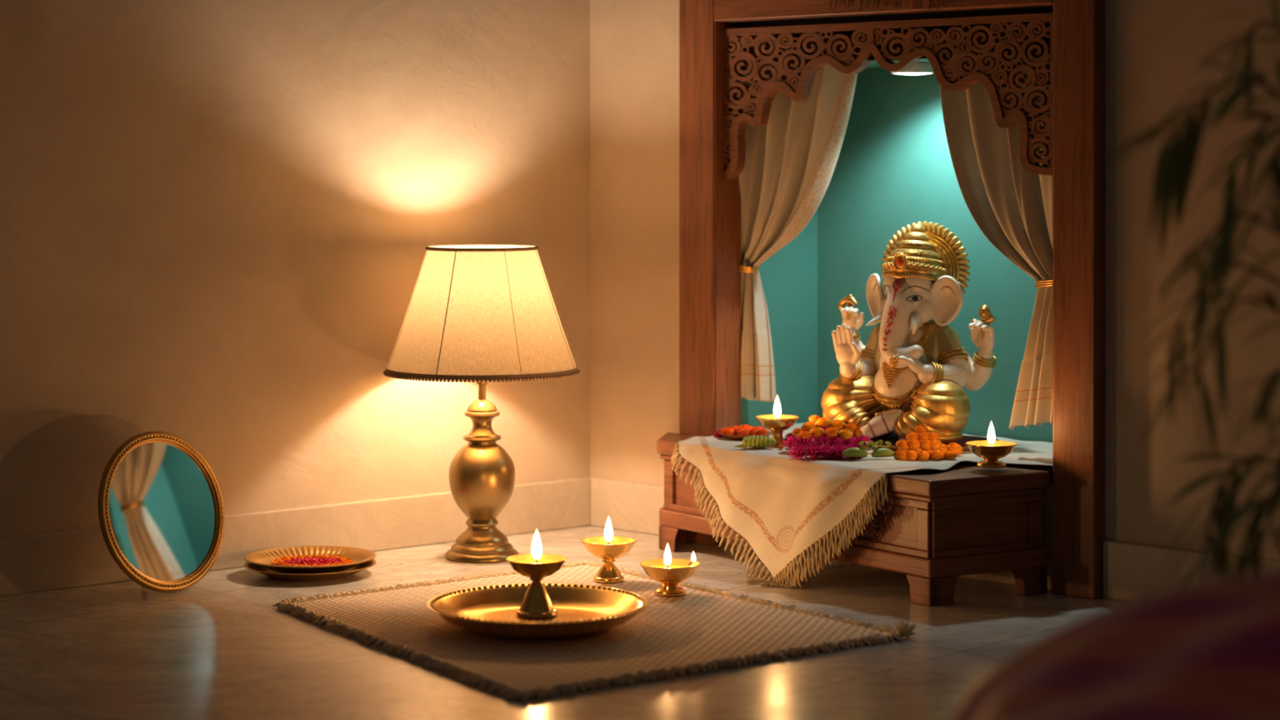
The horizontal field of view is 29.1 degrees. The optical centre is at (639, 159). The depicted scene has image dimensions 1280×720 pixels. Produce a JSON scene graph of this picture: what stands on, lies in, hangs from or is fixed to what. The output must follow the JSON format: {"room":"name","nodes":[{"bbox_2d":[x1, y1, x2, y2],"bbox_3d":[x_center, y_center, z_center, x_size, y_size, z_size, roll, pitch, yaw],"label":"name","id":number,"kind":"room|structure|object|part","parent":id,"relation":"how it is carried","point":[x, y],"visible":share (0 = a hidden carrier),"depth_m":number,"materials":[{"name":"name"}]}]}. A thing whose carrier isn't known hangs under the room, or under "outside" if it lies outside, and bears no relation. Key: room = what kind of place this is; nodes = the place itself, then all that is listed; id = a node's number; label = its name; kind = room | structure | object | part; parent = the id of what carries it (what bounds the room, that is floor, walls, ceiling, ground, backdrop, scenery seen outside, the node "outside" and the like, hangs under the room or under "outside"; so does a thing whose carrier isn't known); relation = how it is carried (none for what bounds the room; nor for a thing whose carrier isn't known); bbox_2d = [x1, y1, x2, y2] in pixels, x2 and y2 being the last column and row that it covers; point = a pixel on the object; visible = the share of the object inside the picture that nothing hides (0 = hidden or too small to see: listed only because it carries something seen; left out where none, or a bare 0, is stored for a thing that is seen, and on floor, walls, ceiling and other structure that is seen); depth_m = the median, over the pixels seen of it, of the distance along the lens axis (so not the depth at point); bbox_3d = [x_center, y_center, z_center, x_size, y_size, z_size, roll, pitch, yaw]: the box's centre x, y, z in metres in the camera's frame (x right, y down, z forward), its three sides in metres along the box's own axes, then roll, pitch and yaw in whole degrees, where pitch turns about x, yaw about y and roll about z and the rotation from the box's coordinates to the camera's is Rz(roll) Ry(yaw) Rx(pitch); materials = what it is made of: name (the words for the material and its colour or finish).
{"room":"home prayer room","nodes":[
{"label":"home prayer room","id":0,"kind":"room"},
{"bbox_2d":[0,0,590,538],"bbox_3d":[-1.756,-0.500,3.777,4.200,2.500,0.100,0,0,-39],"label":"wall","id":1,"kind":"structure","parent":0,"point":[219,219],"depth_m":4.59,"materials":[{"name":"paint"}]},
{"bbox_2d":[0,476,591,596],"bbox_3d":[-1.720,0.701,3.733,4.200,0.098,0.013,0,0,-39],"label":"baseboard","id":2,"kind":"structure","parent":1,"relation":"attached to","point":[33,563],"depth_m":4.65,"materials":[{"name":"paint"}]},
{"bbox_2d":[0,525,1126,719],"bbox_3d":[0.000,0.750,3.500,12.000,0.001,9.000,0,0,0],"label":"floor","id":3,"kind":"structure","parent":0,"point":[218,647],"depth_m":3.72,"materials":[{"name":"stone"}]},
{"bbox_2d":[97,431,224,592],"bbox_3d":[-0.833,0.610,4.285,0.093,0.273,0.279,0,0,42],"label":"round mirror","id":4,"kind":"object","parent":3,"relation":"on","point":[161,510],"visible":1,"depth_m":4.28,"materials":[{"name":"gold metal"}]},
{"bbox_2d":[244,559,376,581],"bbox_3d":[-0.596,0.739,4.465,0.237,0.021,0.237,0,0,0],"label":"brass plate","id":5,"kind":"object","parent":3,"relation":"on","point":[337,575],"visible":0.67,"depth_m":4.38,"materials":[{"name":"metal"}]},
{"bbox_2d":[244,545,376,573],"bbox_3d":[-0.596,0.727,4.465,0.237,0.021,0.237,0,0,-17],"label":"brass plate","id":6,"kind":"object","parent":5,"relation":"on","point":[263,558],"visible":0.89,"depth_m":4.51,"materials":[{"name":"metal"}]},
{"bbox_2d":[297,555,304,558],"bbox_3d":[-0.622,0.729,4.506,0.021,0.014,0.020,0,0,-41],"label":"marigold","id":7,"kind":"object","parent":6,"relation":"on","point":[298,556],"visible":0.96,"depth_m":4.50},
{"bbox_2d":[282,557,342,564],"bbox_3d":[-0.593,0.729,4.458,0.110,0.012,0.086,0,0,0],"label":"heap","id":8,"kind":"object","parent":6,"relation":"on","point":[304,561],"visible":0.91,"depth_m":4.46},
{"bbox_2d":[311,555,319,559],"bbox_3d":[-0.592,0.729,4.511,0.020,0.014,0.021,0,0,-25],"label":"marigold","id":9,"kind":"object","parent":6,"relation":"on","point":[313,556],"visible":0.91,"depth_m":4.51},
{"bbox_2d":[319,555,327,559],"bbox_3d":[-0.579,0.729,4.510,0.020,0.014,0.021,0,0,-12],"label":"marigold","id":10,"kind":"object","parent":6,"relation":"on","point":[324,557],"visible":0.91,"depth_m":4.50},
{"bbox_2d":[382,244,580,563],"bbox_3d":[-0.298,0.456,4.656,0.371,0.587,0.370,0,0,0],"label":"table lamp","id":11,"kind":"object","parent":3,"relation":"on","point":[481,313],"visible":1,"depth_m":4.56,"materials":[{"name":"gold metal"}]},
{"bbox_3d":[-0.298,0.282,4.656,0.362,0.233,0.362,0,0,0],"label":"lamp shade","id":12,"kind":"part","parent":11,"relation":"part of","materials":[{"name":"fabric"}]},
{"bbox_3d":[-0.298,0.397,4.656,0.371,0.013,0.370,0,0,0],"label":"beaded trim","id":13,"kind":"part","parent":11,"relation":"part of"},
{"bbox_3d":[-0.298,0.166,4.656,0.214,0.007,0.214,0,0,0],"label":"trim","id":14,"kind":"part","parent":11,"relation":"part of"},
{"bbox_2d":[272,560,917,702],"bbox_3d":[-0.130,0.735,3.982,0.772,0.030,0.886,0,0,-37],"label":"woven rug","id":15,"kind":"object","parent":3,"relation":"on","point":[704,628],"visible":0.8,"depth_m":3.86,"materials":[{"name":"fabric"}]},
{"bbox_2d":[426,582,649,638],"bbox_3d":[-0.161,0.721,3.923,0.353,0.038,0.353,0,0,-13],"label":"brass tray","id":16,"kind":"object","parent":15,"relation":"on","point":[581,609],"visible":0.99,"depth_m":3.98,"materials":[{"name":"metal"}]},
{"bbox_2d":[506,553,567,617],"bbox_3d":[-0.166,0.662,3.972,0.098,0.138,0.098,0,0,0],"label":"oil lamp","id":17,"kind":"object","parent":16,"relation":"on","point":[536,602],"visible":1,"depth_m":3.95,"materials":[{"name":"gold metal"}]},
{"bbox_3d":[-0.166,0.656,3.972,0.098,0.030,0.098,0,0,0],"label":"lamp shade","id":18,"kind":"part","parent":17,"relation":"part of","materials":[{"name":"gold metal"}]},
{"bbox_2d":[581,536,635,582],"bbox_3d":[-0.055,0.684,4.355,0.097,0.114,0.097,0,0,0],"label":"oil lamp","id":19,"kind":"object","parent":15,"relation":"on","point":[608,548],"visible":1,"depth_m":4.34,"materials":[{"name":"gold metal"}]},
{"bbox_3d":[-0.055,0.688,4.355,0.097,0.033,0.097,0,0,0],"label":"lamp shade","id":20,"kind":"part","parent":19,"relation":"part of","materials":[{"name":"gold metal"}]},
{"bbox_2d":[640,558,700,595],"bbox_3d":[0.051,0.698,4.221,0.103,0.087,0.103,0,0,0],"label":"oil lamp","id":21,"kind":"object","parent":15,"relation":"on","point":[669,572],"visible":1,"depth_m":4.20,"materials":[{"name":"gold metal"}]},
{"bbox_3d":[0.051,0.707,4.221,0.103,0.034,0.103,0,0,0],"label":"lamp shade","id":22,"kind":"part","parent":21,"relation":"part of","materials":[{"name":"gold metal"}]},
{"bbox_2d":[657,432,1049,606],"bbox_3d":[0.297,0.644,4.482,0.896,0.212,0.248,0,0,43],"label":"wooden table","id":23,"kind":"object","parent":3,"relation":"on","point":[935,527],"visible":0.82,"depth_m":4.22,"materials":[{"name":"brown wood"}]},
{"bbox_3d":[0.299,0.688,4.483,0.887,0.032,0.243,0,0,43],"label":"rail","id":24,"kind":"part","parent":23,"relation":"part of","materials":[{"name":"brown wood"}]},
{"bbox_3d":[0.308,0.624,4.426,0.810,0.096,0.224,0,0,36],"label":"panel frame","id":25,"kind":"part","parent":23,"relation":"part of","materials":[{"name":"brown wood"}]},
{"bbox_3d":[0.300,0.572,4.484,0.883,0.009,0.241,0,0,43],"label":"moulding","id":26,"kind":"part","parent":23,"relation":"part of","materials":[{"name":"brown wood"}]},
{"bbox_2d":[671,422,1053,587],"bbox_3d":[0.442,0.637,4.540,0.778,0.224,0.616,0,0,43],"label":"altar cloth","id":27,"kind":"object","parent":23,"relation":"on","point":[782,507],"visible":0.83,"depth_m":4.40,"materials":[{"name":"fabric"}]},
{"bbox_2d":[712,431,723,437],"bbox_3d":[0.151,0.527,4.734,0.022,0.014,0.021,0,0,7],"label":"marigold","id":28,"kind":"object","parent":27,"relation":"on","point":[716,434],"visible":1,"depth_m":4.73,"materials":[{"name":"plant"}]},
{"bbox_2d":[718,431,772,439],"bbox_3d":[0.203,0.527,4.722,0.106,0.010,0.106,0,0,0],"label":"plate","id":29,"kind":"object","parent":27,"relation":"on","point":[735,436],"visible":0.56,"depth_m":4.68,"materials":[{"name":"orange metal"}]},
{"bbox_2d":[720,427,728,434],"bbox_3d":[0.164,0.520,4.723,0.022,0.015,0.022,0,0,-3],"label":"marigold","id":30,"kind":"object","parent":29,"relation":"on","point":[723,430],"visible":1,"depth_m":4.72,"materials":[{"name":"orange plant"}]},
{"bbox_2d":[725,428,735,435],"bbox_3d":[0.174,0.519,4.708,0.020,0.014,0.019,0,0,2],"label":"marigold","id":31,"kind":"object","parent":29,"relation":"on","point":[731,432],"visible":1,"depth_m":4.70,"materials":[{"name":"orange plant"}]},
{"bbox_2d":[735,426,744,435],"bbox_3d":[0.192,0.517,4.703,0.023,0.016,0.022,0,0,32],"label":"marigold","id":32,"kind":"object","parent":29,"relation":"on","point":[740,428],"visible":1,"depth_m":4.70,"materials":[{"name":"orange plant"}]},
{"bbox_2d":[737,429,749,435],"bbox_3d":[0.198,0.519,4.689,0.022,0.015,0.022,0,0,31],"label":"marigold","id":33,"kind":"object","parent":29,"relation":"on","point":[744,432],"visible":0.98,"depth_m":4.68,"materials":[{"name":"orange plant"}]},
{"bbox_2d":[741,424,751,428],"bbox_3d":[0.203,0.513,4.722,0.021,0.014,0.020,0,0,-11],"label":"marigold","id":34,"kind":"object","parent":29,"relation":"on","point":[744,425],"visible":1,"depth_m":4.72,"materials":[{"name":"orange plant"}]},
{"bbox_2d":[747,428,757,435],"bbox_3d":[0.215,0.518,4.697,0.021,0.014,0.021,0,0,45],"label":"marigold","id":35,"kind":"object","parent":29,"relation":"on","point":[752,431],"visible":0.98,"depth_m":4.69,"materials":[{"name":"orange plant"}]},
{"bbox_2d":[756,429,766,435],"bbox_3d":[0.231,0.520,4.697,0.021,0.014,0.021,0,0,3],"label":"marigold","id":36,"kind":"object","parent":29,"relation":"on","point":[760,432],"visible":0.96,"depth_m":4.69,"materials":[{"name":"orange plant"}]},
{"bbox_2d":[734,435,776,448],"bbox_3d":[0.213,0.520,4.548,0.077,0.025,0.027,0,0,0],"label":"bud","id":37,"kind":"object","parent":27,"relation":"on","point":[757,442],"visible":1,"depth_m":4.54,"materials":[{"name":"green plant"}]},
{"bbox_3d":[0.186,0.526,4.551,0.023,0.009,0.009,0,0,0],"label":"stem","id":38,"kind":"part","parent":37,"relation":"part of","materials":[{"name":"green plant"}]},
{"bbox_2d":[755,413,798,445],"bbox_3d":[0.257,0.485,4.606,0.080,0.094,0.080,0,0,0],"label":"oil lamp","id":39,"kind":"object","parent":27,"relation":"on","point":[777,424],"visible":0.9,"depth_m":4.59,"materials":[{"name":"gold metal"}]},
{"bbox_3d":[0.257,0.493,4.606,0.080,0.027,0.080,0,0,0],"label":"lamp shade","id":40,"kind":"part","parent":39,"relation":"part of","materials":[{"name":"gold metal"}]},
{"bbox_2d":[782,432,796,444],"bbox_3d":[0.285,0.520,4.601,0.040,0.026,0.041,0,0,-15],"label":"chrysanthemum","id":41,"kind":"object","parent":27,"relation":"on","point":[790,433],"visible":0.15,"depth_m":4.60,"materials":[{"name":"pink plant"}]},
{"bbox_2d":[781,435,804,448],"bbox_3d":[0.279,0.513,4.486,0.046,0.028,0.044,0,0,-34],"label":"chrysanthemum","id":42,"kind":"object","parent":27,"relation":"on","point":[792,440],"visible":0.67,"depth_m":4.48,"materials":[{"name":"pink plant"}]},
{"bbox_2d":[791,427,804,437],"bbox_3d":[0.293,0.504,4.559,0.026,0.018,0.027,0,0,26],"label":"marigold","id":43,"kind":"object","parent":27,"relation":"on","point":[797,430],"visible":0.79,"depth_m":4.55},
{"bbox_2d":[787,443,808,460],"bbox_3d":[0.284,0.520,4.405,0.044,0.030,0.044,0,0,40],"label":"chrysanthemum","id":44,"kind":"object","parent":27,"relation":"on","point":[798,451],"visible":1,"depth_m":4.40,"materials":[{"name":"pink plant"}]},
{"bbox_2d":[797,436,817,447],"bbox_3d":[0.303,0.513,4.486,0.044,0.028,0.044,0,0,16],"label":"chrysanthemum","id":45,"kind":"object","parent":27,"relation":"on","point":[809,440],"visible":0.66,"depth_m":4.48,"materials":[{"name":"pink plant"}]},
{"bbox_2d":[798,430,812,439],"bbox_3d":[0.300,0.501,4.486,0.026,0.017,0.025,0,0,30],"label":"marigold","id":46,"kind":"object","parent":45,"relation":"on","point":[805,434],"visible":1,"depth_m":4.48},
{"bbox_2d":[804,442,823,459],"bbox_3d":[0.310,0.519,4.405,0.044,0.027,0.044,0,0,-41],"label":"chrysanthemum","id":47,"kind":"object","parent":27,"relation":"on","point":[814,451],"visible":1,"depth_m":4.40,"materials":[{"name":"pink plant"}]},
{"bbox_2d":[811,435,832,446],"bbox_3d":[0.331,0.514,4.486,0.045,0.030,0.045,0,0,16],"label":"chrysanthemum","id":48,"kind":"object","parent":27,"relation":"on","point":[822,439],"visible":0.6,"depth_m":4.48,"materials":[{"name":"pink plant"}]},
{"bbox_2d":[809,426,824,437],"bbox_3d":[0.323,0.496,4.495,0.029,0.019,0.029,0,0,-22],"label":"marigold","id":49,"kind":"object","parent":48,"relation":"on","point":[815,432],"visible":1,"depth_m":4.49,"materials":[{"name":"plant"}]},
{"bbox_2d":[817,443,835,458],"bbox_3d":[0.333,0.519,4.404,0.044,0.028,0.045,0,0,-37],"label":"chrysanthemum","id":50,"kind":"object","parent":27,"relation":"on","point":[825,448],"visible":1,"depth_m":4.40,"materials":[{"name":"pink plant"}]},
{"bbox_2d":[827,435,844,445],"bbox_3d":[0.357,0.513,4.485,0.045,0.028,0.044,0,0,-1],"label":"chrysanthemum","id":51,"kind":"object","parent":27,"relation":"on","point":[834,440],"visible":0.57,"depth_m":4.48,"materials":[{"name":"pink plant"}]},
{"bbox_2d":[823,426,839,437],"bbox_3d":[0.349,0.495,4.486,0.028,0.019,0.029,0,0,-15],"label":"marigold","id":52,"kind":"object","parent":51,"relation":"on","point":[830,432],"visible":1,"depth_m":4.48,"materials":[{"name":"plant"}]},
{"bbox_2d":[829,442,848,459],"bbox_3d":[0.355,0.519,4.403,0.043,0.029,0.043,0,0,9],"label":"chrysanthemum","id":53,"kind":"object","parent":27,"relation":"on","point":[839,447],"visible":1,"depth_m":4.40,"materials":[{"name":"pink plant"}]},
{"bbox_2d":[841,435,858,448],"bbox_3d":[0.382,0.514,4.485,0.045,0.029,0.045,0,0,-5],"label":"chrysanthemum","id":54,"kind":"object","parent":27,"relation":"on","point":[851,441],"visible":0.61,"depth_m":4.47,"materials":[{"name":"pink plant"}]},
{"bbox_2d":[838,428,853,439],"bbox_3d":[0.374,0.499,4.484,0.028,0.019,0.027,0,0,-21],"label":"marigold","id":55,"kind":"object","parent":54,"relation":"on","point":[845,433],"visible":1,"depth_m":4.48,"materials":[{"name":"plant"}]},
{"bbox_2d":[842,442,864,458],"bbox_3d":[0.380,0.519,4.404,0.042,0.028,0.045,0,0,-43],"label":"chrysanthemum","id":56,"kind":"object","parent":27,"relation":"on","point":[853,445],"visible":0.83,"depth_m":4.40,"materials":[{"name":"pink plant"}]},
{"bbox_2d":[853,435,873,449],"bbox_3d":[0.406,0.513,4.487,0.043,0.027,0.045,0,0,3],"label":"chrysanthemum","id":57,"kind":"object","parent":27,"relation":"on","point":[863,438],"visible":0.46,"depth_m":4.48,"materials":[{"name":"pink plant"}]},
{"bbox_2d":[842,439,894,457],"bbox_3d":[0.406,0.512,4.378,0.094,0.030,0.037,0,0,0],"label":"bundle","id":58,"kind":"object","parent":27,"relation":"on","point":[853,451],"visible":1,"depth_m":4.37,"materials":[{"name":"plant"}]},
{"bbox_2d":[893,448,907,460],"bbox_3d":[0.463,0.524,4.377,0.031,0.022,0.032,0,0,-28],"label":"marigold","id":59,"kind":"object","parent":27,"relation":"on","point":[900,455],"visible":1,"depth_m":4.37,"materials":[{"name":"plant"}]},
{"bbox_2d":[895,439,908,449],"bbox_3d":[0.473,0.511,4.434,0.026,0.019,0.027,0,0,-8],"label":"marigold","id":60,"kind":"object","parent":27,"relation":"on","point":[901,444],"visible":1,"depth_m":4.43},
{"bbox_2d":[816,431,999,451],"bbox_3d":[0.492,0.526,4.621,0.333,0.013,0.238,0,0,35],"label":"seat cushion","id":61,"kind":"object","parent":27,"relation":"on","point":[892,438],"visible":0.15,"depth_m":4.58,"materials":[{"name":"fabric"}]},
{"bbox_2d":[820,426,829,438],"bbox_3d":[0.345,0.505,4.580,0.042,0.028,0.041,0,0,-33],"label":"chrysanthemum","id":62,"kind":"object","parent":61,"relation":"on","point":[827,427],"visible":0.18,"depth_m":4.57,"materials":[{"name":"pink plant"}]},
{"bbox_2d":[814,416,831,427],"bbox_3d":[0.341,0.490,4.589,0.034,0.024,0.034,0,0,27],"label":"marigold","id":63,"kind":"object","parent":62,"relation":"on","point":[824,421],"visible":0.97,"depth_m":4.58,"materials":[{"name":"plant"}]},
{"bbox_2d":[853,427,862,436],"bbox_3d":[0.407,0.504,4.559,0.026,0.017,0.026,0,0,29],"label":"marigold","id":64,"kind":"object","parent":61,"relation":"on","point":[857,433],"visible":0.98,"depth_m":4.55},
{"bbox_2d":[821,221,996,443],"bbox_3d":[0.493,0.320,4.614,0.328,0.407,0.214,0,0,35],"label":"statue","id":65,"kind":"object","parent":61,"relation":"on","point":[912,370],"visible":1,"depth_m":4.60,"materials":[{"name":"white paint"}]},
{"bbox_2d":[875,398,905,416],"bbox_3d":[0.453,0.456,4.580,0.067,0.031,0.056,0,0,-26],"label":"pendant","id":66,"kind":"object","parent":65,"relation":"attached to","point":[883,406],"depth_m":4.58,"materials":[{"name":"gold metal"}]},
{"bbox_3d":[0.516,0.213,4.656,0.121,0.066,0.111,0,0,35],"label":"crown","id":67,"kind":"part","parent":65,"relation":"part of","materials":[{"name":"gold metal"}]},
{"bbox_3d":[0.504,0.345,4.595,0.126,0.087,0.038,0,0,-40],"label":"beaded sash","id":68,"kind":"part","parent":65,"relation":"part of","materials":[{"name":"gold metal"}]},
{"bbox_2d":[928,431,941,440],"bbox_3d":[0.532,0.501,4.475,0.029,0.019,0.028,0,0,9],"label":"marigold","id":69,"kind":"object","parent":61,"relation":"on","point":[933,434],"visible":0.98,"depth_m":4.47,"materials":[{"name":"plant"}]},
{"label":"chrysanthemum","id":70,"kind":"object","parent":61,"relation":"on","visible":0},
{"bbox_2d":[829,419,845,431],"bbox_3d":[0.367,0.492,4.580,0.032,0.022,0.033,0,0,9],"label":"marigold","id":71,"kind":"object","parent":70,"relation":"on","point":[837,424],"visible":0.91,"depth_m":4.57,"materials":[{"name":"plant"}]},
{"bbox_2d":[844,422,859,433],"bbox_3d":[0.393,0.497,4.570,0.031,0.020,0.031,0,0,-16],"label":"marigold","id":72,"kind":"object","parent":70,"relation":"on","point":[852,427],"visible":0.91,"depth_m":4.56,"materials":[{"name":"plant"}]},
{"bbox_2d":[906,449,918,460],"bbox_3d":[0.481,0.525,4.377,0.031,0.020,0.030,0,0,24],"label":"marigold","id":73,"kind":"object","parent":27,"relation":"on","point":[912,455],"visible":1,"depth_m":4.37,"materials":[{"name":"plant"}]},
{"bbox_2d":[905,431,919,439],"bbox_3d":[0.494,0.502,4.476,0.026,0.018,0.026,0,0,-30],"label":"marigold","id":74,"kind":"object","parent":27,"relation":"on","point":[913,435],"visible":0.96,"depth_m":4.47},
{"bbox_2d":[911,447,923,452],"bbox_3d":[0.499,0.521,4.445,0.031,0.020,0.030,0,0,28],"label":"marigold","id":75,"kind":"object","parent":27,"relation":"on","point":[919,449],"visible":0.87,"depth_m":4.43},
{"bbox_2d":[906,438,920,449],"bbox_3d":[0.491,0.511,4.434,0.030,0.020,0.030,0,0,-27],"label":"marigold","id":76,"kind":"object","parent":75,"relation":"on","point":[913,444],"visible":1,"depth_m":4.42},
{"bbox_2d":[916,450,930,460],"bbox_3d":[0.503,0.525,4.376,0.030,0.020,0.029,0,0,-3],"label":"marigold","id":77,"kind":"object","parent":27,"relation":"on","point":[922,455],"visible":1,"depth_m":4.37,"materials":[{"name":"plant"}]},
{"bbox_2d":[917,431,929,439],"bbox_3d":[0.515,0.501,4.475,0.027,0.019,0.027,0,0,19],"label":"marigold","id":78,"kind":"object","parent":27,"relation":"on","point":[923,435],"visible":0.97,"depth_m":4.47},
{"bbox_2d":[914,424,928,433],"bbox_3d":[0.512,0.490,4.494,0.026,0.017,0.025,0,0,39],"label":"marigold","id":79,"kind":"object","parent":78,"relation":"on","point":[921,428],"visible":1,"depth_m":4.49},
{"bbox_2d":[928,449,944,460],"bbox_3d":[0.527,0.524,4.376,0.032,0.021,0.032,0,0,-1],"label":"marigold","id":80,"kind":"object","parent":27,"relation":"on","point":[936,455],"visible":1,"depth_m":4.37,"materials":[{"name":"plant"}]},
{"bbox_2d":[936,444,948,453],"bbox_3d":[0.544,0.521,4.446,0.029,0.020,0.030,0,0,-41],"label":"marigold","id":81,"kind":"object","parent":27,"relation":"on","point":[943,447],"visible":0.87,"depth_m":4.43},
{"bbox_2d":[943,450,957,460],"bbox_3d":[0.549,0.525,4.376,0.029,0.020,0.029,0,0,13],"label":"marigold","id":82,"kind":"object","parent":27,"relation":"on","point":[949,455],"visible":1,"depth_m":4.37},
{"bbox_2d":[946,442,963,454],"bbox_3d":[0.567,0.520,4.444,0.031,0.022,0.033,0,0,42],"label":"marigold","id":83,"kind":"object","parent":27,"relation":"on","point":[954,446],"visible":0.92,"depth_m":4.44,"materials":[{"name":"plant"}]},
{"label":"marigold","id":84,"kind":"object","parent":27,"relation":"on","visible":0},
{"bbox_2d":[919,439,931,449],"bbox_3d":[0.513,0.511,4.435,0.028,0.019,0.028,0,0,-12],"label":"marigold","id":85,"kind":"object","parent":84,"relation":"on","point":[925,444],"visible":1,"depth_m":4.43,"materials":[{"name":"plant"}]},
{"bbox_2d":[929,439,942,449],"bbox_3d":[0.530,0.511,4.435,0.028,0.020,0.028,0,0,17],"label":"marigold","id":86,"kind":"object","parent":84,"relation":"on","point":[935,444],"visible":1,"depth_m":4.43,"materials":[{"name":"plant"}]},
{"label":"chrysanthemum","id":87,"kind":"object","parent":27,"relation":"on","visible":0},
{"bbox_2d":[800,422,817,431],"bbox_3d":[0.314,0.496,4.580,0.032,0.022,0.032,0,0,43],"label":"marigold","id":88,"kind":"object","parent":87,"relation":"on","point":[809,425],"visible":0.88,"depth_m":4.57,"materials":[{"name":"plant"}]},
{"bbox_2d":[965,440,1017,468],"bbox_3d":[0.609,0.491,4.276,0.089,0.080,0.089,0,0,0],"label":"oil lamp","id":89,"kind":"object","parent":23,"relation":"on","point":[991,451],"visible":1,"depth_m":4.25,"materials":[{"name":"gold metal"}]},
{"bbox_3d":[0.609,0.504,4.276,0.089,0.027,0.089,0,0,0],"label":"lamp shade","id":90,"kind":"part","parent":89,"relation":"part of","materials":[{"name":"gold metal"}]},
{"bbox_2d":[679,0,1105,599],"bbox_3d":[0.453,0.090,4.561,0.956,1.320,0.081,0,0,43],"label":"frame","id":91,"kind":"object","parent":3,"relation":"on","point":[715,51],"visible":1,"depth_m":4.47,"materials":[{"name":"brown wood"}]},
{"bbox_3d":[0.121,0.090,4.840,0.091,1.320,0.035,0,0,43],"label":"post","id":92,"kind":"part","parent":91,"relation":"part of","materials":[{"name":"brown wood"}]},
{"bbox_2d":[738,63,857,401],"bbox_3d":[0.280,0.112,4.801,0.359,0.726,0.058,0,0,43],"label":"curtain","id":93,"kind":"object","parent":91,"relation":"hanging from","point":[791,161],"visible":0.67,"depth_m":4.80,"materials":[{"name":"beige fabric"}]},
{"bbox_2d":[939,55,1053,430],"bbox_3d":[0.651,0.126,4.455,0.282,0.720,0.057,0,0,41],"label":"curtain","id":94,"kind":"object","parent":91,"relation":"hanging from","point":[1011,205],"visible":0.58,"depth_m":4.42,"materials":[{"name":"beige fabric"}]},
{"bbox_3d":[0.756,0.090,4.249,0.085,1.320,0.035,0,0,43],"label":"post","id":95,"kind":"part","parent":91,"relation":"part of","materials":[{"name":"brown wood"}]},
{"bbox_2d":[951,570,1279,719],"bbox_3d":[0.754,0.515,1.840,1.119,0.466,0.786,0,0,0],"label":"throw","id":96,"kind":"object","parent":3,"relation":"on","point":[1210,651],"visible":1,"depth_m":1.96,"materials":[{"name":"fabric"}]},
{"bbox_2d":[1093,0,1279,591],"bbox_3d":[0.782,0.282,2.697,0.652,0.935,0.259,0,0,-32],"label":"potted plant","id":97,"kind":"object","parent":3,"relation":"on","point":[1174,171],"visible":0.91,"depth_m":2.58,"materials":[{"name":"green plant"}]},
{"bbox_3d":[0.761,0.238,2.665,0.449,0.648,0.080,0,0,-32],"label":"stem","id":98,"kind":"part","parent":97,"relation":"part of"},
{"bbox_3d":[0.781,0.336,2.704,0.447,0.453,0.064,0,0,-27],"label":"stem","id":99,"kind":"part","parent":97,"relation":"part of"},
{"bbox_3d":[0.772,0.353,2.663,0.420,0.418,0.052,0,0,-30],"label":"stem","id":100,"kind":"part","parent":97,"relation":"part of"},
{"bbox_3d":[0.778,0.308,2.642,0.469,0.508,0.070,0,0,-37],"label":"stem","id":101,"kind":"part","parent":97,"relation":"part of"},
{"bbox_3d":[0.793,0.443,2.722,0.382,0.239,0.017,0,0,-15],"label":"stem","id":102,"kind":"part","parent":97,"relation":"part of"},
{"bbox_3d":[0.804,0.258,2.693,0.365,0.607,0.042,0,0,-27],"label":"stem","id":103,"kind":"part","parent":97,"relation":"part of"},
{"bbox_3d":[0.805,0.455,2.678,0.415,0.217,0.067,0,0,-37],"label":"stem","id":104,"kind":"part","parent":97,"relation":"part of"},
{"bbox_3d":[0.811,0.204,2.722,0.323,0.712,0.022,0,0,-19],"label":"stem","id":105,"kind":"part","parent":97,"relation":"part of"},
{"bbox_3d":[0.813,0.391,2.666,0.385,0.343,0.032,0,0,-31],"label":"stem","id":106,"kind":"part","parent":97,"relation":"part of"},
{"bbox_3d":[0.834,0.425,2.731,0.323,0.275,0.039,0,0,-25],"label":"stem","id":107,"kind":"part","parent":97,"relation":"part of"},
{"bbox_3d":[0.824,0.270,2.670,0.379,0.583,0.035,0,0,-34],"label":"stem","id":108,"kind":"part","parent":97,"relation":"part of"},
{"bbox_2d":[808,414,820,423],"bbox_3d":[0.329,0.488,4.633,0.027,0.018,0.027,0,0,41],"label":"marigold","id":109,"kind":"object","parent":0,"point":[811,419],"visible":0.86,"depth_m":4.62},
{"bbox_2d":[590,0,1279,589],"bbox_3d":[1.586,-0.500,3.841,4.250,2.500,0.500,0,0,43],"label":"wall","id":110,"kind":"structure","parent":0,"point":[1154,49],"depth_m":4.20,"materials":[{"name":"paint"}]},
{"bbox_2d":[741,56,1053,442],"bbox_3d":[0.554,0.179,4.666,0.800,0.728,0.300,0,0,43],"label":"wall niche","id":111,"kind":"object","parent":110,"relation":"attached to","point":[894,170],"visible":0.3,"depth_m":4.93,"materials":[{"name":"teal paint"}]},
{"bbox_2d":[889,62,933,75],"bbox_3d":[0.519,-0.173,4.698,0.086,0.024,0.086,0,0,0],"label":"recessed light","id":112,"kind":"object","parent":111,"relation":"attached to","point":[918,68],"visible":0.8,"depth_m":4.66,"materials":[{"name":"white ceramic"}]},
{"bbox_2d":[893,72,932,75],"bbox_3d":[0.519,-0.165,4.698,0.077,0.006,0.077,0,0,0],"label":"diffuser","id":113,"kind":"object","parent":112,"relation":"attached to","point":[902,73],"depth_m":4.68,"materials":[{"name":"plastic"}]},
{"bbox_2d":[591,477,1279,601],"bbox_3d":[1.434,0.701,3.632,4.188,0.098,0.013,0,0,43],"label":"baseboard","id":114,"kind":"structure","parent":110,"relation":"attached to","point":[1131,571],"depth_m":4.20,"materials":[{"name":"paint"}]},
{"bbox_2d":[962,462,1053,485],"bbox_3d":[0.554,0.553,4.666,0.800,0.030,0.300,0,0,43],"label":"trim","id":115,"kind":"structure","parent":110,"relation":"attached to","point":[1050,468],"depth_m":4.33,"materials":[{"name":"brown wood"}]}
]}

